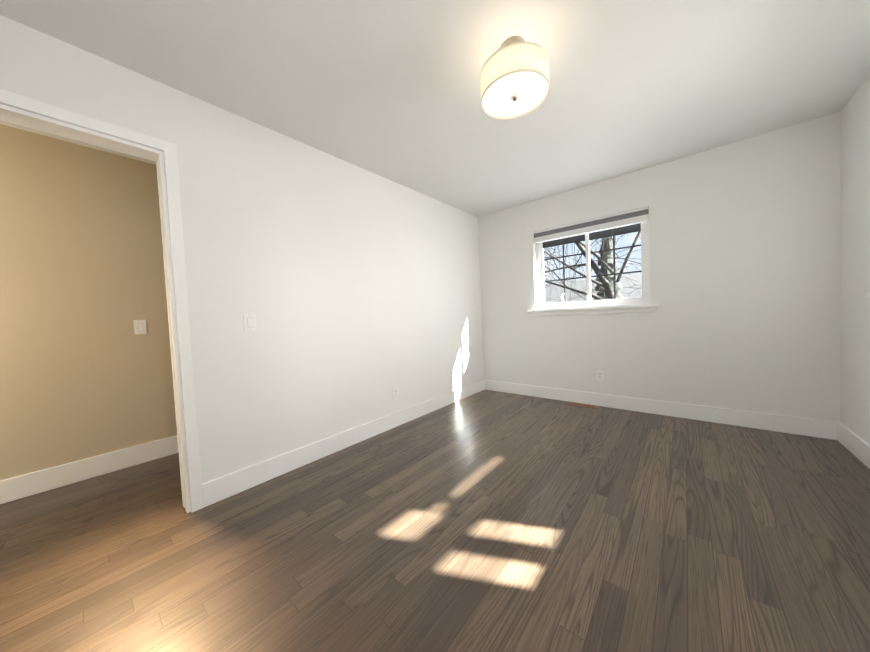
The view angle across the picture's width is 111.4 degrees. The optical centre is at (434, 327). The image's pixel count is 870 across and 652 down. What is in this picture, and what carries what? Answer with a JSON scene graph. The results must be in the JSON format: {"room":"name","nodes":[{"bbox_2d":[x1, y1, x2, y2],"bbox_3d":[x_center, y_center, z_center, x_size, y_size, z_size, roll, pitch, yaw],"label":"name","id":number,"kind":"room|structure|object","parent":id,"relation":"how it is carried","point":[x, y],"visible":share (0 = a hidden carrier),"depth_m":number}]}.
{"room":"empty bedroom","nodes":[
{"label":"empty bedroom","id":0,"kind":"room"},
{"bbox_2d":[0,124,176,479],"bbox_3d":[-2.136,-0.152,2.781,0.120,2.440,6.200,-1,3,40],"label":"wall","id":1,"kind":"structure","parent":0,"point":[85,371],"depth_m":2.15},
{"bbox_2d":[0,435,178,503],"bbox_3d":[-2.452,1.027,2.283,0.016,0.150,4.700,-1,3,40],"label":"baseboard","id":2,"kind":"structure","parent":1,"relation":"attached to","point":[26,485],"depth_m":2.15},
{"bbox_2d":[133,320,146,334],"bbox_3d":[-2.377,-0.002,2.392,0.012,0.116,0.072,-1,3,40],"label":"light switch","id":3,"kind":"object","parent":1,"relation":"attached to","point":[140,327],"visible":1,"depth_m":2.39},
{"bbox_2d":[0,15,483,504],"bbox_3d":[-1.258,-0.164,2.039,0.120,2.440,6.200,-1,3,40],"label":"wall","id":4,"kind":"structure","parent":0,"point":[355,289],"depth_m":2.16},
{"bbox_2d":[0,89,202,512],"bbox_3d":[-1.793,0.045,1.403,0.156,2.116,0.968,-1,3,40],"label":"door frame","id":5,"kind":"structure","parent":4,"relation":"attached to","point":[24,103],"depth_m":1.67},
{"bbox_2d":[158,159,184,500],"bbox_3d":[-1.243,0.032,2.053,0.035,2.027,0.876,-1,3,40],"label":"door jamb","id":6,"kind":"structure","parent":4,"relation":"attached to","point":[171,327],"depth_m":1.72},
{"bbox_2d":[243,314,256,330],"bbox_3d":[-1.228,-0.033,1.970,0.012,0.116,0.072,-1,3,40],"label":"light switch","id":7,"kind":"object","parent":4,"relation":"attached to","point":[249,322],"visible":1,"depth_m":1.97},
{"bbox_2d":[202,380,485,507],"bbox_3d":[-0.334,0.911,3.007,0.019,0.140,3.260,-1,3,40],"label":"baseboard","id":8,"kind":"structure","parent":4,"relation":"attached to","point":[246,478],"depth_m":2.30},
{"bbox_2d":[393,387,398,399],"bbox_3d":[-0.390,0.655,2.953,0.010,0.116,0.072,-1,3,40],"label":"electrical outlet","id":9,"kind":"object","parent":4,"relation":"attached to","point":[395,393],"visible":1,"depth_m":2.95},
{"bbox_2d":[0,390,869,651],"bbox_3d":[-0.380,1.103,1.392,4.570,0.120,6.200,-1,3,40],"label":"floor","id":10,"kind":"structure","parent":0,"point":[488,521],"depth_m":1.38},
{"bbox_2d":[566,402,597,408],"bbox_3d":[1.657,0.877,3.341,0.310,0.006,0.105,-1,3,40],"label":"floor vent","id":11,"kind":"object","parent":10,"relation":"in","point":[583,405],"visible":0.98,"depth_m":3.33},
{"bbox_2d":[0,0,869,216],"bbox_3d":[-0.495,-1.468,1.297,4.570,0.150,6.200,-1,3,40],"label":"ceiling","id":12,"kind":"structure","parent":0,"point":[390,90],"depth_m":1.68},
{"bbox_2d":[480,36,549,119],"bbox_3d":[0.406,-1.306,1.532,0.342,0.270,0.342,-1,3,40],"label":"flush-mount light","id":13,"kind":"object","parent":12,"relation":"attached to","point":[514,79],"visible":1,"depth_m":1.46},
{"bbox_2d":[478,111,840,421],"bbox_3d":[1.934,-0.351,3.262,3.420,2.440,0.200,-1,3,40],"label":"wall","id":14,"kind":"structure","parent":0,"point":[745,247],"depth_m":2.67},
{"bbox_2d":[527,304,658,315],"bbox_3d":[1.710,-0.188,3.359,1.320,0.077,0.130,-1,3,40],"label":"window sill","id":15,"kind":"structure","parent":14,"relation":"attached to","point":[610,309],"depth_m":3.24},
{"bbox_2d":[536,222,650,309],"bbox_3d":[1.759,-0.715,3.409,1.170,0.973,0.070,-1,3,40],"label":"window unit","id":16,"kind":"structure","parent":14,"relation":"in","point":[643,228],"depth_m":3.36},
{"bbox_2d":[533,206,648,243],"bbox_3d":[1.684,-1.123,3.327,1.162,0.138,0.056,-1,3,40],"label":"window blind","id":17,"kind":"object","parent":16,"relation":"attached to","point":[627,218],"visible":0.98,"depth_m":3.24},
{"bbox_2d":[596,370,603,380],"bbox_3d":[1.826,0.534,3.282,0.072,0.116,0.010,-1,3,40],"label":"electrical outlet","id":18,"kind":"object","parent":14,"relation":"attached to","point":[599,375],"visible":1,"depth_m":3.28},
{"bbox_2d":[486,380,833,439],"bbox_3d":[1.881,0.803,3.251,3.030,0.140,0.022,-1,3,40],"label":"baseboard","id":19,"kind":"structure","parent":14,"relation":"attached to","point":[818,428],"depth_m":2.82},
{"bbox_2d":[840,76,869,443],"bbox_3d":[1.167,-0.192,-0.142,0.200,2.440,6.000,-1,3,40],"label":"wall","id":20,"kind":"structure","parent":0,"point":[854,290],"depth_m":2.01},
{"bbox_2d":[834,421,869,468],"bbox_3d":[1.649,0.912,0.579,0.022,0.140,4.403,-1,3,40],"label":"baseboard","id":21,"kind":"structure","parent":20,"relation":"attached to","point":[856,445],"depth_m":2.03},
{"label":"outside","id":22,"kind":"structure","parent":0,"visible":0},
{"bbox_2d":[543,231,641,302],"bbox_3d":[2.307,-2.514,7.263,11.044,12.448,9.074,-1,3,40],"label":"bare tree","id":23,"kind":"object","parent":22,"point":[596,271],"depth_m":7.30},
{"bbox_2d":[545,274,641,302],"bbox_3d":[7.381,0.227,17.583,21.000,5.750,9.000,-1,3,40],"label":"neighbouring house","id":24,"kind":"structure","parent":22,"point":[593,285],"depth_m":14.88},
{"bbox_2d":[593,236,623,299],"bbox_3d":[6.141,-0.421,10.448,1.949,7.678,1.838,-1,3,40],"label":"evergreen tree","id":25,"kind":"object","parent":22,"point":[603,271],"depth_m":10.14}
]}

